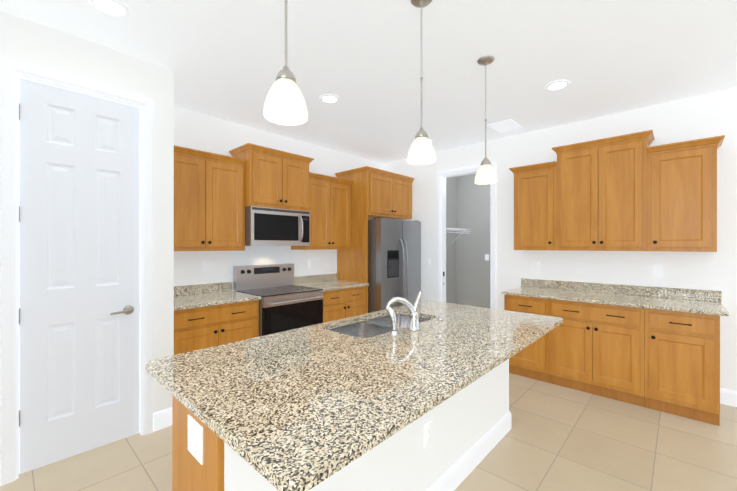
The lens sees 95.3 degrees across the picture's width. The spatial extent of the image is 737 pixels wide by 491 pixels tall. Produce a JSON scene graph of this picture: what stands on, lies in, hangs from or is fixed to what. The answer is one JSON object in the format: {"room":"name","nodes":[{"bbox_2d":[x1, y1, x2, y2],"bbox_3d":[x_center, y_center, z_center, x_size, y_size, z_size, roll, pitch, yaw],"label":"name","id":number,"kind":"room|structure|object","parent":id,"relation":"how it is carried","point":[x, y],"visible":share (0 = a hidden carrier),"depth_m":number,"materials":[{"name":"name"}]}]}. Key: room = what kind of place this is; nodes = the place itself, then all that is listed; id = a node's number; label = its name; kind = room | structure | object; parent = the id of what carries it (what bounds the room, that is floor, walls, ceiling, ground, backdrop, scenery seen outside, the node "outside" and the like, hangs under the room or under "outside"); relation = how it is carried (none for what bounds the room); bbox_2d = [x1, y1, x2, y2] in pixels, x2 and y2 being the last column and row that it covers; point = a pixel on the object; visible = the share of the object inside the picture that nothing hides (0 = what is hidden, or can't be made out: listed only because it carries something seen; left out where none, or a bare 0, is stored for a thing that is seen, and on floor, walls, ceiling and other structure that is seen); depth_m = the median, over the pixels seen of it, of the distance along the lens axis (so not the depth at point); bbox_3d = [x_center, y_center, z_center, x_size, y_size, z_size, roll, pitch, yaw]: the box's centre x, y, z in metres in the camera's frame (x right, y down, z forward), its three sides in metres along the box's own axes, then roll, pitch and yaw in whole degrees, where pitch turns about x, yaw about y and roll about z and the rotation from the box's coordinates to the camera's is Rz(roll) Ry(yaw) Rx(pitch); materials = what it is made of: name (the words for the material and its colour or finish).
{"room":"kitchen","nodes":[
{"label":"kitchen","id":0,"kind":"room"},
{"bbox_2d":[0,10,173,412],"bbox_3d":[-3.238,0.013,1.442,0.768,2.828,4.110,0,0,43],"label":"wall","id":1,"kind":"structure","parent":0,"point":[29,42],"depth_m":2.58,"materials":[{"name":"white paint"}]},
{"bbox_2d":[0,58,152,485],"bbox_3d":[-1.963,0.155,2.326,0.138,2.542,0.792,0,0,43],"label":"door frame","id":2,"kind":"structure","parent":1,"relation":"attached to","point":[12,73],"depth_m":2.05,"materials":[{"name":"white wood"}]},
{"bbox_2d":[19,78,139,473],"bbox_3d":[-1.934,0.191,2.296,0.096,2.448,0.647,0,0,43],"label":"pantry door","id":3,"kind":"structure","parent":1,"relation":"in","point":[79,253],"depth_m":2.27,"materials":[{"name":"white paint"}]},
{"bbox_2d":[174,106,382,290],"bbox_3d":[-1.703,0.012,3.749,0.120,2.828,9.820,0,0,43],"label":"wall","id":4,"kind":"structure","parent":0,"point":[199,131],"depth_m":3.90,"materials":[{"name":"white paint"}]},
{"bbox_2d":[174,145,246,250],"bbox_3d":[-1.705,-0.431,3.396,0.353,0.970,0.836,0,0,43],"label":"upper cabinet","id":5,"kind":"object","parent":4,"relation":"attached to","point":[209,201],"visible":0.81,"depth_m":3.32,"materials":[{"name":"brown wood"}]},
{"bbox_2d":[229,143,313,210],"bbox_3d":[-1.119,-0.743,3.957,0.448,0.649,0.862,0,0,43],"label":"upper cabinet","id":6,"kind":"object","parent":4,"relation":"attached to","point":[275,178],"visible":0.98,"depth_m":3.76,"materials":[{"name":"brown wood"}]},
{"bbox_2d":[245,206,309,245],"bbox_3d":[-1.104,-0.206,3.943,0.470,0.419,0.772,0,0,43],"label":"microwave","id":7,"kind":"object","parent":6,"relation":"attached to","point":[265,226],"visible":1,"depth_m":3.76,"materials":[{"name":"silver metal"}]},
{"bbox_2d":[309,259,312,267],"bbox_3d":[-0.794,0.251,4.631,0.009,0.115,0.070,0,0,43],"label":"light switch","id":8,"kind":"object","parent":4,"relation":"attached to","point":[310,263],"visible":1,"depth_m":4.63,"materials":[{"name":"white plastic"}]},
{"bbox_2d":[291,172,352,249],"bbox_3d":[-0.614,-0.431,4.571,0.353,0.970,0.804,0,0,43],"label":"upper cabinet","id":9,"kind":"object","parent":4,"relation":"attached to","point":[330,210],"visible":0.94,"depth_m":4.46,"materials":[{"name":"brown wood"}]},
{"bbox_2d":[368,167,413,219],"bbox_3d":[0.141,-0.743,5.160,0.658,0.649,1.034,0,0,43],"label":"upper cabinet","id":10,"kind":"object","parent":4,"relation":"attached to","point":[389,195],"visible":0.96,"depth_m":4.91,"materials":[{"name":"brown wood"}]},
{"bbox_2d":[0,373,736,490],"bbox_3d":[0.914,1.457,1.320,7.620,0.060,9.820,0,0,43],"label":"floor","id":11,"kind":"structure","parent":0,"point":[558,438],"depth_m":2.28,"materials":[{"name":"tile"}]},
{"bbox_2d":[174,300,258,354],"bbox_3d":[-1.597,0.988,3.293,0.651,0.876,0.832,0,0,43],"label":"base cabinet","id":12,"kind":"object","parent":11,"relation":"on","point":[198,328],"visible":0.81,"depth_m":3.07,"materials":[{"name":"brown wood"}]},
{"bbox_2d":[174,282,260,310],"bbox_3d":[-1.596,0.476,3.292,0.653,0.132,0.832,0,0,43],"label":"countertop","id":13,"kind":"structure","parent":12,"relation":"on","point":[196,296],"depth_m":3.38,"materials":[{"name":"stone"}]},
{"bbox_2d":[233,263,322,336],"bbox_3d":[-1.011,0.830,3.857,0.722,1.192,0.776,0,0,43],"label":"range","id":14,"kind":"object","parent":11,"relation":"on","point":[285,303],"visible":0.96,"depth_m":3.78,"materials":[{"name":"silver metal"}]},
{"bbox_2d":[172,321,510,490],"bbox_3d":[0.072,0.986,2.042,0.744,0.882,2.264,0,0,43],"label":"kitchen island","id":15,"kind":"object","parent":11,"relation":"on","point":[471,425],"visible":0.46,"depth_m":1.66,"materials":[{"name":"white paint"}]},
{"bbox_2d":[188,415,202,464],"bbox_3d":[-0.556,0.619,1.074,0.116,0.115,0.008,0,0,43],"label":"outlet","id":16,"kind":"object","parent":15,"relation":"attached to","point":[195,438],"visible":1,"depth_m":1.06,"materials":[{"name":"white plastic"}]},
{"bbox_2d":[145,300,562,490],"bbox_3d":[0.196,0.528,1.932,1.136,0.030,2.280,0,0,43],"label":"island countertop","id":17,"kind":"structure","parent":15,"relation":"on","point":[307,408],"depth_m":1.29,"materials":[{"name":"stone"}]},
{"bbox_2d":[328,314,430,337],"bbox_3d":[0.100,0.645,2.266,0.424,0.200,0.828,0,0,43],"label":"sink","id":18,"kind":"object","parent":17,"relation":"in","point":[375,326],"visible":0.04,"depth_m":2.36,"materials":[{"name":"silver metal"}]},
{"bbox_2d":[387,307,397,335],"bbox_3d":[0.139,0.431,1.916,0.061,0.160,0.048,0,0,43],"label":"sprayer","id":19,"kind":"object","parent":17,"relation":"on","point":[391,312],"visible":1,"depth_m":1.90,"materials":[{"name":"silver metal"}]},
{"bbox_2d":[386,291,422,330],"bbox_3d":[0.217,0.392,2.033,0.175,0.238,0.159,0,0,43],"label":"faucet","id":20,"kind":"object","parent":17,"relation":"on","point":[414,318],"visible":0.94,"depth_m":2.02,"materials":[{"name":"silver metal"}]},
{"bbox_2d":[424,421,431,447],"bbox_3d":[0.317,0.997,1.772,0.008,0.115,0.070,0,0,43],"label":"outlet","id":21,"kind":"object","parent":15,"relation":"attached to","point":[428,434],"visible":1,"depth_m":1.76,"materials":[{"name":"white plastic"}]},
{"bbox_2d":[323,286,365,322],"bbox_3d":[-0.503,0.988,4.472,0.651,0.876,0.800,0,0,43],"label":"base cabinet","id":22,"kind":"object","parent":11,"relation":"on","point":[343,303],"visible":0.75,"depth_m":4.25,"materials":[{"name":"brown wood"}]},
{"bbox_2d":[294,273,368,290],"bbox_3d":[-0.502,0.476,4.471,0.653,0.132,0.800,0,0,43],"label":"countertop","id":23,"kind":"structure","parent":22,"relation":"on","point":[326,282],"depth_m":4.53,"materials":[{"name":"stone"}]},
{"bbox_2d":[335,166,369,312],"bbox_3d":[-0.236,0.179,4.758,0.652,2.494,0.064,0,0,43],"label":"panel","id":24,"kind":"object","parent":11,"relation":"on","point":[352,264],"visible":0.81,"depth_m":4.70,"materials":[{"name":"brown wood"}]},
{"bbox_2d":[368,217,420,312],"bbox_3d":[0.233,0.523,5.083,0.842,1.807,0.940,0,0,43],"label":"refrigerator","id":25,"kind":"object","parent":11,"relation":"on","point":[394,258],"visible":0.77,"depth_m":4.68,"materials":[{"name":"silver metal"}]},
{"bbox_2d":[504,295,547,382],"bbox_3d":[1.888,0.988,3.827,0.457,0.876,0.617,0,0,43],"label":"base cabinet","id":26,"kind":"object","parent":11,"relation":"on","point":[532,361],"depth_m":3.57,"materials":[{"name":"brown wood"}]},
{"bbox_2d":[501,278,728,315],"bbox_3d":[2.333,0.476,3.389,1.736,0.132,0.653,0,0,43],"label":"countertop","id":27,"kind":"structure","parent":26,"relation":"on","point":[708,302],"depth_m":3.31,"materials":[{"name":"stone"}]},
{"bbox_2d":[548,299,643,406],"bbox_3d":[2.335,0.988,3.412,0.762,0.876,0.617,0,0,43],"label":"base cabinet","id":28,"kind":"object","parent":11,"relation":"on","point":[597,349],"depth_m":3.16,"materials":[{"name":"brown wood"}]},
{"bbox_2d":[644,308,719,425],"bbox_3d":[2.781,0.988,2.998,0.457,0.876,0.617,0,0,43],"label":"base cabinet","id":29,"kind":"object","parent":11,"relation":"on","point":[666,361],"depth_m":2.77,"materials":[{"name":"brown wood"}]},
{"bbox_2d":[0,0,736,163],"bbox_3d":[0.914,-1.451,1.320,7.620,0.100,9.820,0,0,43],"label":"ceiling","id":30,"kind":"structure","parent":0,"point":[225,59],"depth_m":2.49,"materials":[{"name":"white paint"}]},
{"bbox_2d":[88,0,129,17],"bbox_3d":[-1.516,-1.396,1.965,0.196,0.009,0.196,0,0,43],"label":"recessed light","id":31,"kind":"object","parent":30,"relation":"in","point":[116,8],"visible":1,"depth_m":1.97,"materials":[{"name":"white"}]},
{"bbox_2d":[263,0,307,125],"bbox_3d":[-0.308,-0.938,1.253,0.162,0.924,0.162,0,0,43],"label":"pendant light","id":32,"kind":"object","parent":30,"relation":"hanging from","point":[285,104],"visible":1,"depth_m":1.22,"materials":[{"name":"white glass"}]},
{"bbox_2d":[319,94,339,102],"bbox_3d":[-0.370,-1.397,3.207,0.196,0.009,0.196,0,0,43],"label":"recessed light","id":33,"kind":"object","parent":30,"relation":"in","point":[329,98],"visible":1,"depth_m":3.19,"materials":[{"name":"white"}]},
{"bbox_2d":[407,0,435,164],"bbox_3d":[0.301,-0.938,1.909,0.162,0.924,0.162,0,0,43],"label":"pendant light","id":34,"kind":"object","parent":30,"relation":"hanging from","point":[421,151],"visible":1,"depth_m":1.89,"materials":[{"name":"white glass"}]},
{"bbox_2d":[475,56,496,183],"bbox_3d":[0.886,-0.939,2.539,0.162,0.924,0.162,0,0,43],"label":"pendant light","id":35,"kind":"object","parent":30,"relation":"hanging from","point":[485,173],"visible":0.98,"depth_m":2.51,"materials":[{"name":"white glass"}]},
{"bbox_2d":[486,119,521,132],"bbox_3d":[1.594,-1.395,3.949,0.280,0.012,0.360,0,0,43],"label":"ceiling vent","id":36,"kind":"object","parent":30,"relation":"in","point":[504,126],"visible":0.98,"depth_m":3.92,"materials":[{"name":"white"}]},
{"bbox_2d":[545,80,570,90],"bbox_3d":[1.653,-1.397,2.939,0.196,0.009,0.196,0,0,43],"label":"recessed light","id":37,"kind":"object","parent":30,"relation":"in","point":[557,85],"visible":1,"depth_m":2.93,"materials":[{"name":"white"}]},
{"bbox_2d":[446,176,457,303],"bbox_3d":[1.152,0.012,6.222,0.120,2.828,1.650,0,0,43],"label":"wall","id":38,"kind":"structure","parent":0,"point":[451,182],"depth_m":6.67,"materials":[{"name":"grey paint"}]},
{"bbox_2d":[446,228,470,242],"bbox_3d":[1.620,-0.180,6.405,0.312,0.277,0.795,0,0,43],"label":"wire shelf","id":39,"kind":"object","parent":38,"relation":"attached to","point":[454,229],"visible":0.88,"depth_m":6.50,"materials":[{"name":"white metal"}]},
{"bbox_2d":[458,173,489,307],"bbox_3d":[2.621,0.012,6.107,2.430,2.828,0.120,0,0,43],"label":"wall","id":40,"kind":"structure","parent":0,"point":[467,263],"depth_m":6.56,"materials":[{"name":"grey paint"}]},
{"bbox_2d":[383,87,736,390],"bbox_3d":[2.932,0.012,3.362,7.200,2.828,0.120,0,0,43],"label":"wall","id":41,"kind":"structure","parent":0,"point":[712,114],"depth_m":3.58,"materials":[{"name":"white paint"}]},
{"bbox_2d":[437,162,495,308],"bbox_3d":[1.400,0.163,4.784,0.892,2.526,0.156,0,0,43],"label":"door frame","id":42,"kind":"structure","parent":41,"relation":"attached to","point":[442,176],"depth_m":4.99,"materials":[{"name":"white wood"}]},
{"bbox_2d":[509,161,556,249],"bbox_3d":[1.962,-0.431,3.938,0.499,0.970,0.353,0,0,43],"label":"upper cabinet","id":43,"kind":"object","parent":41,"relation":"attached to","point":[535,206],"visible":0.98,"depth_m":3.81,"materials":[{"name":"brown wood"}]},
{"bbox_2d":[552,130,654,250],"bbox_3d":[2.424,-0.507,3.509,0.844,1.122,0.353,0,0,43],"label":"upper cabinet","id":44,"kind":"object","parent":41,"relation":"attached to","point":[601,194],"visible":0.98,"depth_m":3.37,"materials":[{"name":"brown wood"}]},
{"bbox_2d":[653,265,661,276],"bbox_3d":[2.869,0.254,3.332,0.070,0.115,0.008,0,0,43],"label":"electrical outlet","id":45,"kind":"object","parent":41,"relation":"attached to","point":[657,270],"visible":1,"depth_m":3.33,"materials":[{"name":"white plastic"}]},
{"bbox_2d":[647,135,724,251],"bbox_3d":[2.886,-0.431,3.080,0.499,0.970,0.353,0,0,43],"label":"upper cabinet","id":46,"kind":"object","parent":41,"relation":"attached to","point":[681,196],"visible":0.98,"depth_m":2.98,"materials":[{"name":"brown wood"}]},
{"bbox_2d":[720,388,736,406],"bbox_3d":[4.338,1.358,1.967,3.180,0.138,0.014,0,0,43],"label":"baseboard","id":47,"kind":"structure","parent":41,"relation":"attached to","point":[727,397],"depth_m":3.00,"materials":[{"name":"white wood"}]}
]}

